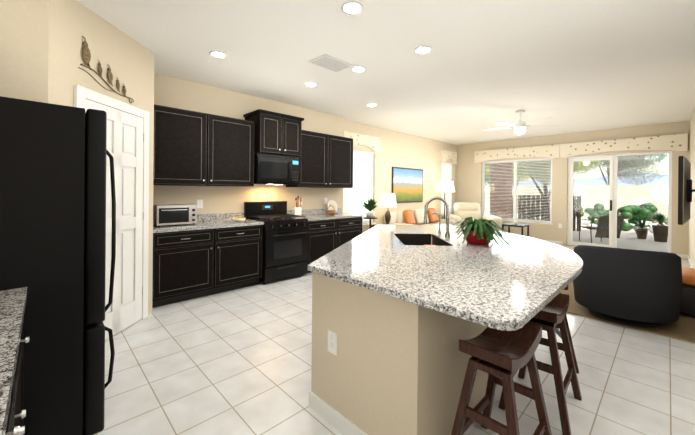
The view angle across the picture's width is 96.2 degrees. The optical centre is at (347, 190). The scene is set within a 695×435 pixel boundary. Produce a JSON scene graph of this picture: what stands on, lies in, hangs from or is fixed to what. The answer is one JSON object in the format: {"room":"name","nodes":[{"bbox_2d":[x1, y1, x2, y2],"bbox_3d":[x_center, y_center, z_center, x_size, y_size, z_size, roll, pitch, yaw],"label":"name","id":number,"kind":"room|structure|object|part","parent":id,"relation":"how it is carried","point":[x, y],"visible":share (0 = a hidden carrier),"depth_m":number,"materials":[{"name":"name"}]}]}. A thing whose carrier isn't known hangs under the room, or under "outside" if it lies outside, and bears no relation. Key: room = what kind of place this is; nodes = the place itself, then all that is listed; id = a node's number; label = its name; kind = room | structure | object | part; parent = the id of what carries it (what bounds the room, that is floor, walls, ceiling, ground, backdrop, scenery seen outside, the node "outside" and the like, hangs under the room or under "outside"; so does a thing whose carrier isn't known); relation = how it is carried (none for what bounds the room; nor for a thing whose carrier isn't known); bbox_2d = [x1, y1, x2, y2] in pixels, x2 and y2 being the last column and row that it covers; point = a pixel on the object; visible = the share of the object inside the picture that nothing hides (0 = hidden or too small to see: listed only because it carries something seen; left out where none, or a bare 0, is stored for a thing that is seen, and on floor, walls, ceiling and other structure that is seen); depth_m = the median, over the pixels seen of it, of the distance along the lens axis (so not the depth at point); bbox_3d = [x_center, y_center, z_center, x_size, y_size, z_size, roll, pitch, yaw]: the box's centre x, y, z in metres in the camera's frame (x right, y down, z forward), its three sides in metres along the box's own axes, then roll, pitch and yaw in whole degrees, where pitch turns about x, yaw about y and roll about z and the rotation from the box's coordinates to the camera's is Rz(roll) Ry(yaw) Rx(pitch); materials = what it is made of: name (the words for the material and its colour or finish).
{"room":"kitchen and living room","nodes":[
{"label":"kitchen and living room","id":0,"kind":"room"},
{"bbox_2d":[0,0,153,313],"bbox_3d":[-2.672,-0.090,2.900,1.540,2.900,1.510,0,0,-44],"label":"wall","id":1,"kind":"structure","parent":0,"point":[41,48],"depth_m":2.45,"materials":[{"name":"paint"}]},
{"bbox_2d":[78,36,133,102],"bbox_3d":[-2.175,-1.075,2.848,0.023,0.401,0.628,1,0,2],"label":"art","id":2,"kind":"object","parent":1,"relation":"attached to","point":[86,55],"visible":0.9,"depth_m":2.73,"materials":[{"name":"metal"}]},
{"bbox_2d":[74,85,149,340],"bbox_3d":[-2.180,0.257,2.943,0.646,2.215,0.632,0,0,-44],"label":"door","id":3,"kind":"structure","parent":1,"relation":"attached to","point":[127,143],"depth_m":3.06,"materials":[{"name":"white wood"}]},
{"bbox_2d":[153,73,343,213],"bbox_3d":[-2.115,-0.088,4.738,5.300,2.900,0.350,0,0,-44],"label":"wall","id":4,"kind":"structure","parent":0,"point":[173,92],"depth_m":4.81,"materials":[{"name":"paint"}]},
{"bbox_2d":[153,104,212,185],"bbox_3d":[-2.238,-0.558,4.119,0.766,0.980,0.355,0,0,-44],"label":"upper cabinet","id":5,"kind":"object","parent":4,"relation":"attached to","point":[193,148],"depth_m":4.00,"materials":[{"name":"black wood"}]},
{"bbox_2d":[197,200,202,207],"bbox_3d":[-2.121,0.193,4.484,0.080,0.120,0.008,0,0,-44],"label":"electrical outlet","id":6,"kind":"object","parent":4,"relation":"attached to","point":[199,203],"visible":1,"depth_m":4.48,"materials":[{"name":"white plastic"}]},
{"bbox_2d":[197,212,243,219],"bbox_3d":[-2.140,0.393,4.457,1.388,0.100,0.020,0,0,-44],"label":"backsplash","id":7,"kind":"structure","parent":4,"relation":"attached to","point":[221,216],"depth_m":4.68,"materials":[{"name":"grey stone"}]},
{"bbox_2d":[213,115,253,186],"bbox_3d":[-1.792,-0.555,4.552,0.766,0.980,0.355,0,0,-44],"label":"upper cabinet","id":8,"kind":"object","parent":4,"relation":"attached to","point":[233,138],"depth_m":4.46,"materials":[{"name":"black wood"}]},
{"bbox_2d":[243,109,303,156],"bbox_3d":[-1.183,-0.880,5.033,0.810,0.630,0.510,0,0,-44],"label":"upper cabinet","id":9,"kind":"object","parent":4,"relation":"attached to","point":[275,133],"visible":0.98,"depth_m":4.81,"materials":[{"name":"black wood"}]},
{"bbox_2d":[254,153,298,184],"bbox_3d":[-1.198,-0.328,5.044,0.756,0.464,0.481,0,0,-44],"label":"microwave","id":10,"kind":"object","parent":9,"relation":"attached to","point":[270,169],"visible":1,"depth_m":4.87,"materials":[{"name":"black metal"}]},
{"bbox_2d":[286,130,333,187],"bbox_3d":[-0.696,-0.547,5.616,0.738,0.980,0.355,0,0,-44],"label":"upper cabinet","id":11,"kind":"object","parent":4,"relation":"attached to","point":[325,160],"depth_m":5.50,"materials":[{"name":"black wood"}]},
{"bbox_2d":[287,208,340,215],"bbox_3d":[-0.608,0.404,5.945,1.332,0.100,0.020,0,0,-44],"label":"backsplash","id":12,"kind":"structure","parent":4,"relation":"attached to","point":[308,212],"depth_m":5.85,"materials":[{"name":"grey stone"}]},
{"bbox_2d":[330,135,352,187],"bbox_3d":[-0.270,-0.544,6.030,0.738,0.980,0.355,0,0,-44],"label":"upper cabinet","id":13,"kind":"object","parent":4,"relation":"attached to","point":[341,162],"depth_m":5.95,"materials":[{"name":"black wood"}]},
{"bbox_2d":[76,0,694,144],"bbox_3d":[2.536,-1.556,3.872,10.750,0.120,8.050,0,0,-44],"label":"ceiling","id":14,"kind":"structure","parent":0,"point":[571,66],"depth_m":3.53,"materials":[{"name":"paint"}]},
{"bbox_2d":[209,51,226,58],"bbox_3d":[-1.452,-1.526,3.506,0.190,0.008,0.190,0,0,-44],"label":"recessed light","id":15,"kind":"object","parent":14,"relation":"in","point":[218,54],"visible":1,"depth_m":3.50,"materials":[{"name":"white"}]},
{"bbox_2d":[304,82,316,86],"bbox_3d":[-0.525,-1.519,4.476,0.190,0.008,0.190,0,0,-44],"label":"recessed light","id":16,"kind":"object","parent":14,"relation":"in","point":[310,84],"visible":1,"depth_m":4.47,"materials":[{"name":"white"}]},
{"bbox_2d":[308,54,353,72],"bbox_3d":[-0.197,-1.510,3.735,0.460,0.018,0.320,0,0,-44],"label":"ceiling vent","id":17,"kind":"object","parent":14,"relation":"in","point":[329,63],"visible":1,"depth_m":3.70,"materials":[{"name":"white metal"}]},
{"bbox_2d":[341,1,363,14],"bbox_3d":[0.041,-1.512,2.586,0.190,0.008,0.190,0,0,-44],"label":"recessed light","id":18,"kind":"object","parent":14,"relation":"in","point":[352,7],"visible":1,"depth_m":2.58,"materials":[{"name":"white"}]},
{"bbox_2d":[351,66,365,71],"bbox_3d":[0.138,-1.513,3.893,0.190,0.008,0.190,0,0,-44],"label":"recessed light","id":19,"kind":"object","parent":14,"relation":"in","point":[358,69],"visible":1,"depth_m":3.89,"materials":[{"name":"white"}]},
{"bbox_2d":[414,46,431,53],"bbox_3d":[0.809,-1.506,3.346,0.190,0.008,0.190,0,0,-44],"label":"recessed light","id":20,"kind":"object","parent":14,"relation":"in","point":[422,49],"visible":1,"depth_m":3.34,"materials":[{"name":"white"}]},
{"bbox_2d":[483,110,559,134],"bbox_3d":[3.196,-1.273,5.873,1.296,0.440,1.263,0,0,-44],"label":"ceiling fan","id":21,"kind":"object","parent":14,"relation":"hanging from","point":[519,126],"visible":1,"depth_m":5.77,"materials":[{"name":"white metal"}]},
{"bbox_2d":[94,272,694,434],"bbox_3d":[0.501,1.440,1.926,5.150,0.100,8.050,0,0,-44],"label":"floor","id":22,"kind":"structure","parent":0,"point":[236,362],"depth_m":2.33,"materials":[{"name":"white tile"}]},
{"bbox_2d":[0,287,28,434],"bbox_3d":[-0.363,0.875,-0.139,0.623,1.020,3.900,0,0,-44],"label":"base cabinet","id":23,"kind":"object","parent":22,"relation":"on","point":[12,341],"depth_m":1.02,"materials":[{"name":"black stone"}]},
{"bbox_2d":[0,96,115,434],"bbox_3d":[-1.909,0.456,1.729,0.908,1.825,0.910,0,0,-44],"label":"fridge","id":24,"kind":"object","parent":22,"relation":"on","point":[53,208],"visible":1,"depth_m":1.55,"materials":[{"name":"black metal"}]},
{"bbox_2d":[152,228,219,307],"bbox_3d":[-2.158,0.923,4.023,0.764,0.880,0.624,0,0,-44],"label":"base cabinet","id":25,"kind":"object","parent":22,"relation":"on","point":[207,254],"depth_m":3.79,"materials":[{"name":"black wood"}]},
{"bbox_2d":[153,220,263,231],"bbox_3d":[-1.924,0.465,4.234,1.388,0.040,0.640,0,0,-44],"label":"countertop","id":26,"kind":"structure","parent":25,"relation":"on","point":[192,227],"depth_m":4.06,"materials":[{"name":"grey stone"}]},
{"bbox_2d":[153,204,196,226],"bbox_3d":[-2.240,0.313,4.031,0.460,0.255,0.371,0,0,-44],"label":"toaster oven","id":27,"kind":"object","parent":26,"relation":"on","point":[169,214],"visible":1,"depth_m":3.90,"materials":[{"name":"silver metal"}]},
{"bbox_2d":[232,217,245,221],"bbox_3d":[-1.559,0.414,4.478,0.200,0.065,0.200,0,0,-44],"label":"fruit bowl","id":28,"kind":"object","parent":26,"relation":"on","point":[238,219],"visible":1,"depth_m":4.42,"materials":[{"name":"white ceramic"}]},
{"bbox_2d":[220,224,263,292],"bbox_3d":[-1.710,0.926,4.458,0.764,0.880,0.624,0,0,-44],"label":"base cabinet","id":29,"kind":"object","parent":22,"relation":"on","point":[240,248],"depth_m":4.28,"materials":[{"name":"black wood"}]},
{"bbox_2d":[244,201,307,283],"bbox_3d":[-1.118,0.778,4.954,0.760,1.185,0.737,0,0,-44],"label":"stove","id":30,"kind":"object","parent":22,"relation":"on","point":[284,245],"visible":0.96,"depth_m":4.77,"materials":[{"name":"black metal"}]},
{"bbox_2d":[306,220,342,273],"bbox_3d":[-0.616,0.934,5.521,0.736,0.880,0.624,0,0,-44],"label":"base cabinet","id":31,"kind":"object","parent":22,"relation":"on","point":[327,233],"depth_m":5.28,"materials":[{"name":"black wood"}]},
{"bbox_2d":[299,212,358,219],"bbox_3d":[-0.393,0.476,5.722,1.332,0.040,0.640,0,0,-44],"label":"countertop","id":32,"kind":"structure","parent":31,"relation":"on","point":[322,215],"depth_m":5.55,"materials":[{"name":"grey stone"}]},
{"bbox_2d":[294,196,301,214],"bbox_3d":[-0.857,0.271,5.419,0.145,0.359,0.132,0,0,-44],"label":"utensil crock","id":33,"kind":"object","parent":32,"relation":"on","point":[297,211],"visible":0.81,"depth_m":5.36,"materials":[{"name":"white ceramic"}]},
{"bbox_2d":[326,205,335,214],"bbox_3d":[-0.308,0.365,5.832,0.190,0.180,0.187,0,0,-44],"label":"wicker basket","id":34,"kind":"object","parent":32,"relation":"on","point":[330,212],"visible":1,"depth_m":5.77,"materials":[{"name":"brown wicker"}]},
{"bbox_2d":[327,200,337,213],"bbox_3d":[-0.282,0.322,6.121,0.260,0.266,0.110,0,0,-44],"label":"decorative plate","id":35,"kind":"object","parent":32,"relation":"on","point":[332,203],"visible":0.69,"depth_m":6.13,"materials":[{"name":"white ceramic"}]},
{"bbox_2d":[343,216,362,243],"bbox_3d":[-0.189,0.937,5.936,0.736,0.880,0.624,0,0,-44],"label":"base cabinet","id":36,"kind":"object","parent":22,"relation":"on","point":[352,228],"depth_m":5.77,"materials":[{"name":"black wood"}]},
{"bbox_2d":[309,273,528,434],"bbox_3d":[0.481,0.939,2.883,2.274,0.896,1.882,0,0,-44],"label":"kitchen island","id":37,"kind":"object","parent":22,"relation":"on","point":[399,312],"depth_m":1.65,"materials":[{"name":"paint"}]},
{"bbox_2d":[308,225,582,330],"bbox_3d":[0.736,0.483,2.882,2.750,0.034,2.368,0,0,-44],"label":"island countertop","id":38,"kind":"structure","parent":37,"relation":"on","point":[491,285],"depth_m":1.82,"materials":[{"name":"grey stone"}]},
{"bbox_2d":[395,234,452,245],"bbox_3d":[0.701,0.585,3.011,0.822,0.230,0.822,0,0,-44],"label":"sink basin","id":39,"kind":"object","parent":38,"relation":"in","point":[400,239],"depth_m":3.37,"materials":[{"name":"grey metal"}]},
{"bbox_2d":[424,197,449,236],"bbox_3d":[0.936,0.262,3.227,0.393,0.406,0.297,0,0,-44],"label":"faucet","id":40,"kind":"object","parent":38,"relation":"on","point":[444,201],"visible":0.98,"depth_m":3.12,"materials":[{"name":"silver metal"}]},
{"bbox_2d":[447,217,509,245],"bbox_3d":[1.157,0.356,2.776,0.578,0.225,0.564,0,0,-44],"label":"potted plant","id":41,"kind":"object","parent":38,"relation":"on","point":[479,232],"visible":1,"depth_m":2.67,"materials":[{"name":"red"}]},
{"bbox_2d":[451,322,551,434],"bbox_3d":[0.771,1.051,1.557,0.487,0.684,0.382,0,0,-44],"label":"stool","id":42,"kind":"object","parent":22,"relation":"on","point":[501,357],"visible":0.88,"depth_m":1.50,"materials":[{"name":"brown wood"}]},
{"bbox_2d":[498,293,581,434],"bbox_3d":[1.273,1.054,2.045,0.382,0.684,0.487,1,0,43],"label":"stool","id":43,"kind":"object","parent":22,"relation":"on","point":[549,316],"visible":0.46,"depth_m":1.90,"materials":[{"name":"brown wood"}]},
{"bbox_2d":[555,286,578,373],"bbox_3d":[1.650,1.057,2.662,0.382,0.684,0.487,1,0,14],"label":"stool","id":44,"kind":"object","parent":22,"relation":"on","point":[557,331],"visible":0.02,"depth_m":2.42,"materials":[{"name":"brown wood"}]},
{"bbox_2d":[344,119,456,232],"bbox_3d":[1.689,-0.060,8.536,5.450,2.900,0.200,0,0,-44],"label":"wall","id":45,"kind":"structure","parent":0,"point":[401,149],"depth_m":8.14,"materials":[{"name":"paint"}]},
{"bbox_2d":[343,150,373,223],"bbox_3d":[0.246,-0.071,7.058,1.000,1.650,0.050,0,0,-44],"label":"window blind","id":46,"kind":"object","parent":45,"relation":"attached to","point":[357,194],"visible":0.54,"depth_m":7.10,"materials":[{"name":"white"}]},
{"bbox_2d":[344,131,379,152],"bbox_3d":[0.317,-1.070,6.992,1.180,0.360,0.090,0,0,-44],"label":"valance","id":47,"kind":"object","parent":45,"relation":"attached to","point":[372,143],"visible":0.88,"depth_m":7.04,"materials":[{"name":"fabric"}]},
{"bbox_2d":[392,167,422,202],"bbox_3d":[1.617,-0.136,8.302,1.390,0.920,0.033,0,0,-44],"label":"picture","id":48,"kind":"object","parent":45,"relation":"attached to","point":[407,184],"depth_m":8.25},
{"bbox_3d":[1.616,-0.136,8.304,1.390,0.920,0.029,0,0,-44],"label":"landscape picture","id":49,"kind":"part","parent":48,"relation":"part of"},
{"bbox_2d":[441,162,452,215],"bbox_3d":[3.108,-0.050,9.838,0.740,1.650,0.050,0,0,-44],"label":"window blind","id":50,"kind":"object","parent":45,"relation":"attached to","point":[446,168],"visible":0.5,"depth_m":9.85,"materials":[{"name":"white"}]},
{"bbox_2d":[440,150,456,163],"bbox_3d":[3.179,-1.049,9.772,0.920,0.360,0.090,0,0,-44],"label":"valance","id":51,"kind":"object","parent":45,"relation":"attached to","point":[445,155],"visible":0.94,"depth_m":9.66,"materials":[{"name":"fabric"}]},
{"bbox_2d":[456,121,689,254],"bbox_3d":[6.376,-0.018,7.478,0.200,2.900,7.850,0,0,-44],"label":"wall","id":52,"kind":"structure","parent":0,"point":[469,180],"depth_m":8.17,"materials":[{"name":"paint"}]},
{"bbox_2d":[481,160,552,224],"bbox_3d":[4.833,0.006,9.012,0.165,1.780,1.920,0,0,-44],"label":"window","id":53,"kind":"structure","parent":52,"relation":"in","point":[515,215],"depth_m":9.01,"materials":[{"name":"white"}]},
{"bbox_2d":[482,158,551,222],"bbox_3d":[4.821,-0.009,9.000,0.050,1.740,1.860,0,0,-44],"label":"window blind","id":54,"kind":"object","parent":53,"relation":"attached to","point":[514,161],"visible":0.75,"depth_m":8.89,"materials":[{"name":"white plastic"}]},
{"bbox_2d":[474,144,559,162],"bbox_3d":[4.765,-1.034,8.936,0.090,0.360,2.240,0,0,-44],"label":"window valance","id":55,"kind":"object","parent":52,"relation":"attached to","point":[549,151],"visible":1,"depth_m":8.79,"materials":[{"name":"fabric"}]},
{"bbox_2d":[540,239,562,244],"bbox_3d":[4.584,1.366,9.160,0.012,0.084,2.920,0,0,-44],"label":"baseboard","id":56,"kind":"structure","parent":52,"relation":"attached to","point":[555,242],"depth_m":8.21,"materials":[{"name":"white wood"}]},
{"bbox_2d":[567,151,671,252],"bbox_3d":[6.387,0.282,7.443,0.120,2.300,1.880,0,0,-44],"label":"sliding door","id":57,"kind":"structure","parent":52,"relation":"in","point":[612,200],"depth_m":7.45,"materials":[{"name":"white"}]},
{"bbox_2d":[560,133,687,157],"bbox_3d":[6.333,-1.018,7.322,0.090,0.360,2.240,0,0,-44],"label":"valance","id":58,"kind":"object","parent":52,"relation":"attached to","point":[677,142],"visible":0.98,"depth_m":7.14,"materials":[{"name":"fabric"}]},
{"bbox_2d":[557,244,694,343],"bbox_3d":[4.356,1.464,5.671,5.600,0.106,8.050,0,0,-44],"label":"floor carpet","id":59,"kind":"object","parent":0,"point":[684,262],"depth_m":3.41,"materials":[{"name":"beige carpet"}]},
{"bbox_2d":[362,197,377,228],"bbox_3d":[0.493,0.757,6.721,0.486,1.239,0.474,0,0,-44],"label":"plant stand","id":60,"kind":"object","parent":59,"relation":"on","point":[370,213],"visible":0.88,"depth_m":6.64,"materials":[{"name":"green plant"}]},
{"bbox_2d":[384,208,455,225],"bbox_3d":[1.873,0.927,7.916,1.960,0.918,0.920,0,0,-44],"label":"sofa","id":61,"kind":"object","parent":59,"relation":"on","point":[410,217],"visible":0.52,"depth_m":7.74,"materials":[{"name":"fabric"}]},
{"bbox_2d":[435,181,454,218],"bbox_3d":[2.804,0.566,8.998,0.540,1.654,0.540,0,0,-44],"label":"floor lamp","id":62,"kind":"object","parent":59,"relation":"on","point":[444,186],"visible":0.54,"depth_m":8.80,"materials":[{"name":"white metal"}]},
{"bbox_2d":[445,202,501,231],"bbox_3d":[3.571,0.848,9.000,1.382,0.973,1.218,1,0,6],"label":"recliner","id":63,"kind":"object","parent":59,"relation":"on","point":[463,210],"visible":0.46,"depth_m":9.25,"materials":[{"name":"beige leather"}]},
{"bbox_2d":[502,220,528,236],"bbox_3d":[4.341,1.090,8.057,0.500,0.635,0.500,0,0,-44],"label":"side table","id":64,"kind":"object","parent":59,"relation":"on","point":[514,223],"visible":0.6,"depth_m":8.02,"materials":[{"name":"black"}]},
{"bbox_2d":[560,281,694,342],"bbox_3d":[3.780,1.401,4.413,2.980,0.012,1.590,0,0,-44],"label":"living room rug","id":65,"kind":"object","parent":59,"relation":"on","point":[682,327],"visible":0.09,"depth_m":3.24,"materials":[{"name":"beige carpet"}]},
{"bbox_2d":[573,245,682,327],"bbox_3d":[3.041,0.989,3.447,0.879,0.800,0.909,0,0,-44],"label":"barrel chair","id":66,"kind":"object","parent":65,"relation":"on","point":[637,288],"visible":0.96,"depth_m":3.10,"materials":[{"name":"black leather"}]},
{"bbox_2d":[679,267,694,317],"bbox_3d":[3.844,1.171,3.804,0.700,0.451,0.630,0,0,-44],"label":"ottoman","id":67,"kind":"object","parent":65,"relation":"on","point":[687,305],"visible":0.21,"depth_m":3.43,"materials":[{"name":"brown leather"}]},
{"bbox_3d":[0.911,1.082,7.068,0.540,0.594,0.540,0,0,-44],"label":"end table","id":68,"kind":"object","parent":59,"relation":"on","visible":0},
{"bbox_2d":[379,193,396,224],"bbox_3d":[0.917,0.424,7.067,0.400,0.720,0.400,0,0,-44],"label":"table lamp","id":69,"kind":"object","parent":68,"relation":"on","point":[387,200],"visible":0.88,"depth_m":6.94,"materials":[{"name":"white fabric"}]},
{"bbox_2d":[689,105,694,268],"bbox_3d":[5.632,-0.020,4.943,4.400,2.900,0.150,0,0,-44],"label":"wall","id":70,"kind":"structure","parent":0,"point":[692,207],"depth_m":5.58,"materials":[{"name":"paint"}]},
{"bbox_2d":[678,156,694,224],"bbox_3d":[4.658,0.002,4.251,1.459,0.840,0.226,0,0,-44],"label":"tv","id":71,"kind":"object","parent":70,"relation":"attached to","point":[685,190],"visible":1,"depth_m":3.87,"materials":[{"name":"black plastic"}]},
{"label":"outside","id":72,"kind":"structure","parent":0,"visible":0},
{"bbox_2d":[484,212,667,239],"bbox_3d":[7.393,1.501,13.883,90.000,0.100,70.000,0,0,-44],"label":"ground","id":73,"kind":"structure","parent":72,"point":[625,233],"depth_m":11.45,"materials":[{"name":"grey concrete"}]},
{"bbox_2d":[511,195,580,230],"bbox_3d":[7.374,0.809,11.920,0.070,1.250,2.520,0,0,-44],"label":"fence","id":74,"kind":"object","parent":73,"relation":"on","point":[520,208],"depth_m":11.95,"materials":[{"name":"brown"}]},
{"bbox_2d":[485,154,666,220],"bbox_3d":[7.412,-1.519,14.893,28.325,5.921,36.605,0,0,-44],"label":"trees","id":75,"kind":"object","parent":73,"relation":"on","point":[630,163],"depth_m":16.49,"materials":[{"name":"green plant"}]},
{"bbox_2d":[484,185,668,221],"bbox_3d":[-6.497,0.466,0.383,51.250,1.770,70.000,0,0,-44],"label":"wall","id":76,"kind":"structure","parent":73,"relation":"on","point":[625,201],"depth_m":15.87,"materials":[{"name":"paint"}]},
{"bbox_2d":[526,202,667,233],"bbox_3d":[11.548,1.016,12.845,5.930,1.196,7.246,0,0,-44],"label":"bushes","id":77,"kind":"object","parent":73,"relation":"on","point":[637,211],"depth_m":13.14,"materials":[{"name":"green plant"}]},
{"bbox_2d":[573,232,667,251],"bbox_3d":[6.661,1.441,9.686,3.300,0.020,8.000,0,0,-44],"label":"patio slab","id":78,"kind":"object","parent":73,"relation":"on","point":[635,245],"depth_m":8.66,"materials":[{"name":"concrete"}]},
{"bbox_2d":[490,162,511,217],"bbox_3d":[8.059,0.133,10.194,0.600,2.616,6.400,0,0,-44],"label":"post","id":79,"kind":"object","parent":78,"relation":"on","point":[502,201],"depth_m":12.05,"materials":[{"name":"brown brick"}]},
{"bbox_2d":[579,208,623,242],"bbox_3d":[6.722,0.941,8.285,0.568,0.955,0.952,1,0,11],"label":"patio chair","id":80,"kind":"object","parent":78,"relation":"on","point":[601,230],"depth_m":7.94,"materials":[{"name":"grey metal"}]},
{"bbox_2d":[635,214,647,238],"bbox_3d":[8.843,1.058,9.384,0.309,0.787,0.313,0,0,-41],"label":"planter","id":81,"kind":"object","parent":78,"relation":"on","point":[642,233],"depth_m":9.32,"materials":[{"name":"brown"}]},
{"bbox_2d":[652,212,667,241],"bbox_3d":[8.916,1.016,8.875,0.360,0.872,0.352,1,0,7],"label":"planter","id":82,"kind":"object","parent":78,"relation":"on","point":[660,230],"depth_m":8.80,"materials":[{"name":"brown"}]},
{"bbox_2d":[519,171,668,184],"bbox_3d":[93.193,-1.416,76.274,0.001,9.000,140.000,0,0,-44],"label":"mountains","id":83,"kind":"structure","parent":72,"point":[665,181],"depth_m":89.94,"materials":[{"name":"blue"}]}
]}

